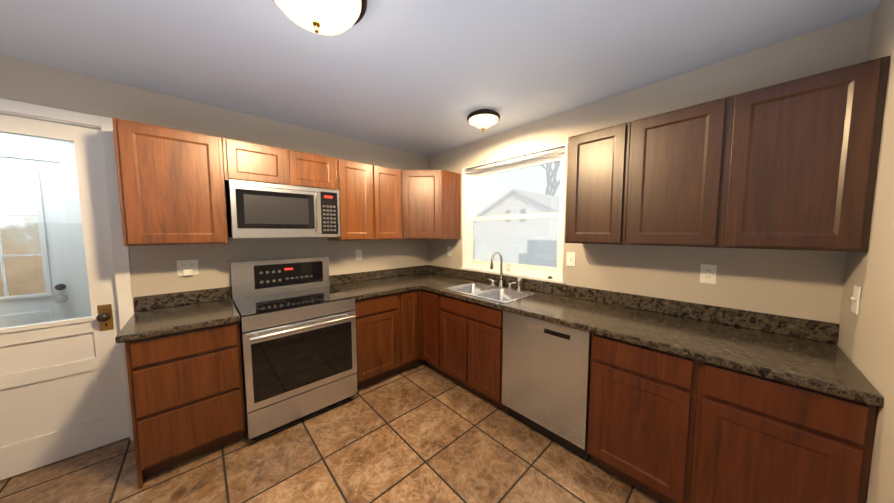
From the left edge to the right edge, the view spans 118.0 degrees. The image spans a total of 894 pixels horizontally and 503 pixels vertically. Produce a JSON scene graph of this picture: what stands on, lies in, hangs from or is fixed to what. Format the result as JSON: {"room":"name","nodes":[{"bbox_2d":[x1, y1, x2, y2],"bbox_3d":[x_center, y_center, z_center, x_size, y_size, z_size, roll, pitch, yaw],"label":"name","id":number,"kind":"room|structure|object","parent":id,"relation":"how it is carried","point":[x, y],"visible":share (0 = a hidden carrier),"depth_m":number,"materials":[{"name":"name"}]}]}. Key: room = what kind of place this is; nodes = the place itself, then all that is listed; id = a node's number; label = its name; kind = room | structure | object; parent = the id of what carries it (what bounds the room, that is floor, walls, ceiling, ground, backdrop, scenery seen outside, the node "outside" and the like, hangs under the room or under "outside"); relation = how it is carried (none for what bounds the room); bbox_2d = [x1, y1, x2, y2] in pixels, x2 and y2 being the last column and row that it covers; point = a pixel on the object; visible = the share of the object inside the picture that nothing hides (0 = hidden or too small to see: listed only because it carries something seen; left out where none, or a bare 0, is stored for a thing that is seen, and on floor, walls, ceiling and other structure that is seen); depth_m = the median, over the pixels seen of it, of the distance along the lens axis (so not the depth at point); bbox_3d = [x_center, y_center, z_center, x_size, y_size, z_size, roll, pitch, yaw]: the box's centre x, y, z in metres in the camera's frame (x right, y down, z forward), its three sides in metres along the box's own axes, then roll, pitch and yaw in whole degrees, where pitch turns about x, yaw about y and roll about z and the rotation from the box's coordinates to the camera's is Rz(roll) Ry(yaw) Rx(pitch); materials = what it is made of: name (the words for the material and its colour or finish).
{"room":"kitchen","nodes":[
{"label":"kitchen","id":0,"kind":"room"},
{"bbox_2d":[0,133,74,152],"bbox_3d":[-3.546,0.079,2.247,2.120,2.440,0.120,-4,6,-43],"label":"wall","id":1,"kind":"structure","parent":0,"point":[63,144],"depth_m":2.23,"materials":[{"name":"white paint"}]},
{"bbox_2d":[0,144,91,327],"bbox_3d":[-3.575,0.243,2.070,1.000,2.140,0.113,-4,6,-43],"label":"entry door","id":2,"kind":"structure","parent":1,"relation":"in","point":[62,224],"depth_m":2.23,"materials":[{"name":"white paint"}]},
{"bbox_2d":[0,55,427,312],"bbox_3d":[-1.525,0.055,2.536,3.660,2.440,0.120,-4,6,-43],"label":"wall","id":3,"kind":"structure","parent":0,"point":[153,269],"depth_m":2.11,"materials":[{"name":"paint"}]},
{"bbox_2d":[0,114,129,480],"bbox_3d":[-2.535,0.283,1.551,0.796,2.118,0.124,-4,6,-43],"label":"door","id":4,"kind":"structure","parent":3,"relation":"in","point":[62,391],"depth_m":1.71,"materials":[{"name":"white paint"}]},
{"bbox_2d":[0,98,133,440],"bbox_3d":[-2.559,0.248,1.575,0.940,2.200,0.138,-4,6,-43],"label":"door frame","id":5,"kind":"structure","parent":3,"relation":"attached to","point":[122,272],"depth_m":1.77,"materials":[{"name":"white paint"}]},
{"bbox_2d":[112,118,227,245],"bbox_3d":[-1.877,-0.429,1.873,0.494,0.755,0.320,-4,6,-43],"label":"upper cabinet","id":6,"kind":"object","parent":3,"relation":"attached to","point":[171,184],"visible":1,"depth_m":1.74,"materials":[{"name":"brown wood"}]},
{"bbox_2d":[177,259,198,275],"bbox_3d":[-1.969,0.122,2.041,0.116,0.115,0.007,-4,6,-43],"label":"electrical outlet","id":7,"kind":"object","parent":3,"relation":"attached to","point":[184,264],"visible":0.83,"depth_m":2.04,"materials":[{"name":"white plastic"}]},
{"bbox_2d":[183,268,191,274],"bbox_3d":[-1.959,0.153,2.029,0.050,0.050,0.026,-4,6,-43],"label":"adapter","id":8,"kind":"object","parent":7,"relation":"attached to","point":[187,271],"visible":0.98,"depth_m":2.02,"materials":[{"name":"white plastic"}]},
{"bbox_2d":[222,138,336,189],"bbox_3d":[-1.403,-0.691,2.294,0.799,0.298,0.320,-4,6,-43],"label":"upper cabinet","id":9,"kind":"object","parent":3,"relation":"attached to","point":[247,161],"visible":0.81,"depth_m":2.13,"materials":[{"name":"brown wood"}]},
{"bbox_2d":[225,179,340,237],"bbox_3d":[-1.359,-0.327,2.276,0.762,0.413,0.443,-4,6,-43],"label":"microwave","id":10,"kind":"object","parent":9,"relation":"attached to","point":[261,210],"visible":1,"depth_m":2.09,"materials":[{"name":"grey metal"}]},
{"bbox_2d":[356,250,361,259],"bbox_3d":[-0.972,0.037,2.961,0.070,0.115,0.007,-4,6,-43],"label":"electrical outlet","id":11,"kind":"object","parent":3,"relation":"attached to","point":[358,254],"visible":1,"depth_m":2.96,"materials":[{"name":"white plastic"}]},
{"bbox_2d":[327,158,401,240],"bbox_3d":[-0.850,-0.502,2.821,0.704,0.755,0.320,-4,6,-43],"label":"upper cabinet","id":12,"kind":"object","parent":3,"relation":"attached to","point":[370,198],"visible":0.98,"depth_m":2.67,"materials":[{"name":"brown wood"}]},
{"bbox_2d":[401,170,460,238],"bbox_3d":[-0.269,-0.528,3.160,0.610,0.755,0.610,-4,6,-43],"label":"upper cabinet","id":13,"kind":"object","parent":3,"relation":"attached to","point":[431,204],"visible":0.88,"depth_m":2.95,"materials":[{"name":"brown wood"}]},
{"bbox_2d":[0,361,661,502],"bbox_3d":[-0.118,1.462,0.448,4.570,0.060,5.240,-4,6,-43],"label":"floor","id":14,"kind":"structure","parent":0,"point":[423,432],"depth_m":1.68,"materials":[{"name":"tile"}]},
{"bbox_2d":[125,321,245,488],"bbox_3d":[-1.768,0.891,1.873,0.499,0.872,0.610,-4,6,-43],"label":"base cabinet","id":15,"kind":"object","parent":14,"relation":"on","point":[186,392],"visible":1,"depth_m":1.63,"materials":[{"name":"brown wood"}]},
{"bbox_2d":[115,287,239,342],"bbox_3d":[-1.768,0.388,1.818,0.526,0.137,0.634,-4,6,-43],"label":"countertop","id":16,"kind":"structure","parent":15,"relation":"on","point":[169,313],"depth_m":1.82,"materials":[{"name":"stone"}]},
{"bbox_2d":[230,256,356,440],"bbox_3d":[-1.250,0.691,2.235,0.762,1.215,0.718,-4,6,-43],"label":"range","id":17,"kind":"object","parent":14,"relation":"on","point":[298,336],"visible":0.98,"depth_m":2.06,"materials":[{"name":"grey metal"}]},
{"bbox_2d":[355,293,398,389],"bbox_3d":[-0.846,0.826,2.724,0.469,0.872,0.609,-4,6,-43],"label":"base cabinet","id":18,"kind":"object","parent":14,"relation":"on","point":[377,335],"visible":0.56,"depth_m":2.50,"materials":[{"name":"brown wood"}]},
{"bbox_2d":[395,289,424,373],"bbox_3d":[-0.359,0.791,3.173,0.857,0.872,0.610,-4,6,-43],"label":"base cabinet","id":19,"kind":"object","parent":14,"relation":"on","point":[409,322],"visible":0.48,"depth_m":2.75,"materials":[{"name":"brown wood"}]},
{"bbox_2d":[329,269,418,299],"bbox_3d":[-0.759,0.317,2.748,0.686,0.137,0.639,-4,6,-43],"label":"countertop","id":20,"kind":"structure","parent":19,"relation":"on","point":[361,285],"depth_m":2.82,"materials":[{"name":"stone"}]},
{"bbox_2d":[395,265,883,406],"bbox_3d":[0.595,0.351,2.265,0.644,0.137,3.189,-4,6,-43],"label":"countertop","id":21,"kind":"structure","parent":19,"relation":"on","point":[807,353],"depth_m":1.48,"materials":[{"name":"stone"}]},
{"bbox_2d":[442,282,537,302],"bbox_3d":[0.380,0.456,2.496,0.490,0.189,0.740,-4,6,-43],"label":"sink","id":22,"kind":"object","parent":21,"relation":"in","point":[487,291],"visible":0.27,"depth_m":2.54,"materials":[{"name":"silver metal"}]},
{"bbox_2d":[486,252,520,290],"bbox_3d":[0.492,0.178,2.550,0.195,0.356,0.396,-4,6,-43],"label":"faucet","id":23,"kind":"object","parent":21,"relation":"on","point":[501,285],"visible":1,"depth_m":2.59,"materials":[{"name":"silver metal"}]},
{"bbox_2d":[421,289,446,376],"bbox_3d":[0.045,0.810,2.922,0.609,0.872,0.308,-4,6,-43],"label":"base cabinet","id":24,"kind":"object","parent":14,"relation":"on","point":[431,326],"visible":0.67,"depth_m":2.70,"materials":[{"name":"brown wood"}]},
{"bbox_2d":[441,294,507,412],"bbox_3d":[0.399,0.838,2.541,0.610,0.872,0.732,-4,6,-43],"label":"base cabinet","id":25,"kind":"object","parent":14,"relation":"on","point":[471,346],"visible":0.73,"depth_m":2.29,"materials":[{"name":"brown wood"}]},
{"bbox_2d":[502,310,590,460],"bbox_3d":[0.853,0.876,2.043,0.604,0.868,0.610,-4,6,-43],"label":"dishwasher","id":26,"kind":"object","parent":14,"relation":"on","point":[545,376],"visible":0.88,"depth_m":1.79,"materials":[{"name":"grey metal"}]},
{"bbox_2d":[587,333,698,502],"bbox_3d":[1.227,0.903,1.649,0.609,0.872,0.469,-4,6,-43],"label":"base cabinet","id":27,"kind":"object","parent":14,"relation":"on","point":[641,415],"visible":0.69,"depth_m":1.42,"materials":[{"name":"brown wood"}]},
{"bbox_2d":[689,361,877,502],"bbox_3d":[1.539,0.928,1.312,0.609,0.872,0.449,-4,6,-43],"label":"base cabinet","id":28,"kind":"object","parent":14,"relation":"on","point":[758,439],"visible":0.79,"depth_m":1.09,"materials":[{"name":"brown wood"}]},
{"bbox_2d":[0,0,880,156],"bbox_3d":[-0.743,-1.090,0.930,4.570,0.080,7.070,-4,6,-43],"label":"ceiling","id":29,"kind":"structure","parent":0,"point":[426,78],"depth_m":1.46,"materials":[{"name":"paint"}]},
{"bbox_2d":[273,0,366,35],"bbox_3d":[-0.516,-0.962,1.055,0.391,0.195,0.391,-4,6,-43],"label":"flush light","id":30,"kind":"object","parent":29,"relation":"attached to","point":[329,17],"visible":1,"depth_m":1.04,"materials":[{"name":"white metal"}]},
{"bbox_2d":[467,109,499,132],"bbox_3d":[0.305,-1.075,2.253,0.278,0.150,0.278,-4,6,-43],"label":"flush light","id":31,"kind":"object","parent":29,"relation":"attached to","point":[483,119],"visible":1,"depth_m":2.18,"materials":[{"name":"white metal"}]},
{"bbox_2d":[428,12,872,323],"bbox_3d":[1.543,0.104,1.808,0.150,2.440,5.120,-4,6,-43],"label":"wall","id":32,"kind":"structure","parent":0,"point":[806,284],"depth_m":1.63,"materials":[{"name":"paint"}]},
{"bbox_2d":[447,246,451,255],"bbox_3d":[0.030,-0.006,3.320,0.007,0.115,0.070,-4,6,-43],"label":"electrical outlet","id":33,"kind":"object","parent":32,"relation":"attached to","point":[449,250],"visible":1,"depth_m":3.32,"materials":[{"name":"white plastic"}]},
{"bbox_2d":[460,143,566,283],"bbox_3d":[0.635,-0.345,2.743,0.168,1.170,1.230,-4,6,-43],"label":"window","id":34,"kind":"structure","parent":32,"relation":"in","point":[512,269],"depth_m":2.71,"materials":[{"name":"white paint"}]},
{"bbox_2d":[464,145,565,173],"bbox_3d":[0.608,-0.891,2.678,0.050,0.048,1.174,-4,6,-43],"label":"window shade","id":35,"kind":"object","parent":34,"relation":"attached to","point":[542,154],"visible":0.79,"depth_m":2.57,"materials":[{"name":"white plastic"}]},
{"bbox_2d":[566,252,574,265],"bbox_3d":[1.030,0.063,2.237,0.015,0.115,0.070,-4,6,-43],"label":"light switch","id":36,"kind":"object","parent":32,"relation":"attached to","point":[570,259],"visible":1,"depth_m":2.24,"materials":[{"name":"white plastic"}]},
{"bbox_2d":[565,122,630,244],"bbox_3d":[1.097,-0.436,1.902,0.320,0.755,0.379,-4,6,-43],"label":"upper cabinet","id":37,"kind":"object","parent":32,"relation":"attached to","point":[597,183],"visible":0.92,"depth_m":1.78,"materials":[{"name":"brown wood"}]},
{"bbox_2d":[700,264,716,283],"bbox_3d":[1.593,0.137,1.639,0.007,0.115,0.070,-4,6,-43],"label":"electrical outlet","id":38,"kind":"object","parent":32,"relation":"attached to","point":[707,273],"visible":1,"depth_m":1.64,"materials":[{"name":"white plastic"}]},
{"bbox_2d":[625,56,889,251],"bbox_3d":[1.512,-0.403,1.456,0.320,0.755,0.839,-4,6,-43],"label":"cabinet pair","id":39,"kind":"object","parent":32,"relation":"attached to","point":[791,165],"visible":1,"depth_m":1.25,"materials":[{"name":"brown wood"}]},
{"bbox_2d":[837,0,893,502],"bbox_3d":[1.663,0.166,0.981,0.800,2.440,0.120,-4,6,-43],"label":"wall","id":40,"kind":"structure","parent":0,"point":[865,343],"depth_m":1.00,"materials":[{"name":"paint"}]},
{"bbox_2d":[850,285,860,313],"bbox_3d":[1.738,0.204,1.147,0.070,0.115,0.015,-4,6,-43],"label":"light switch","id":41,"kind":"object","parent":40,"relation":"attached to","point":[855,298],"visible":1,"depth_m":1.14,"materials":[{"name":"white plastic"}]},
{"label":"outside","id":42,"kind":"structure","parent":0,"visible":0},
{"bbox_3d":[15.551,0.145,21.733,72.300,0.050,85.000,-4,6,-43],"label":"ground","id":43,"kind":"structure","parent":42,"visible":0},
{"bbox_2d":[474,161,560,266],"bbox_3d":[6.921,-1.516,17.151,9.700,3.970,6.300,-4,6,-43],"label":"house","id":44,"kind":"structure","parent":43,"relation":"on","point":[522,250],"depth_m":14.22,"materials":[{"name":"grey"}]},
{"bbox_2d":[518,239,556,267],"bbox_3d":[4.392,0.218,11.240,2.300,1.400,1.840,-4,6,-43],"label":"car","id":45,"kind":"object","parent":43,"relation":"on","point":[537,260],"depth_m":10.68,"materials":[{"name":"grey paint"}]},
{"bbox_2d":[542,161,560,195],"bbox_3d":[10.037,-5.915,25.525,7.862,11.492,5.211,-4,6,-43],"label":"tree","id":46,"kind":"object","parent":43,"relation":"on","point":[551,181],"depth_m":25.41,"materials":[{"name":"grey plant"}]}
]}

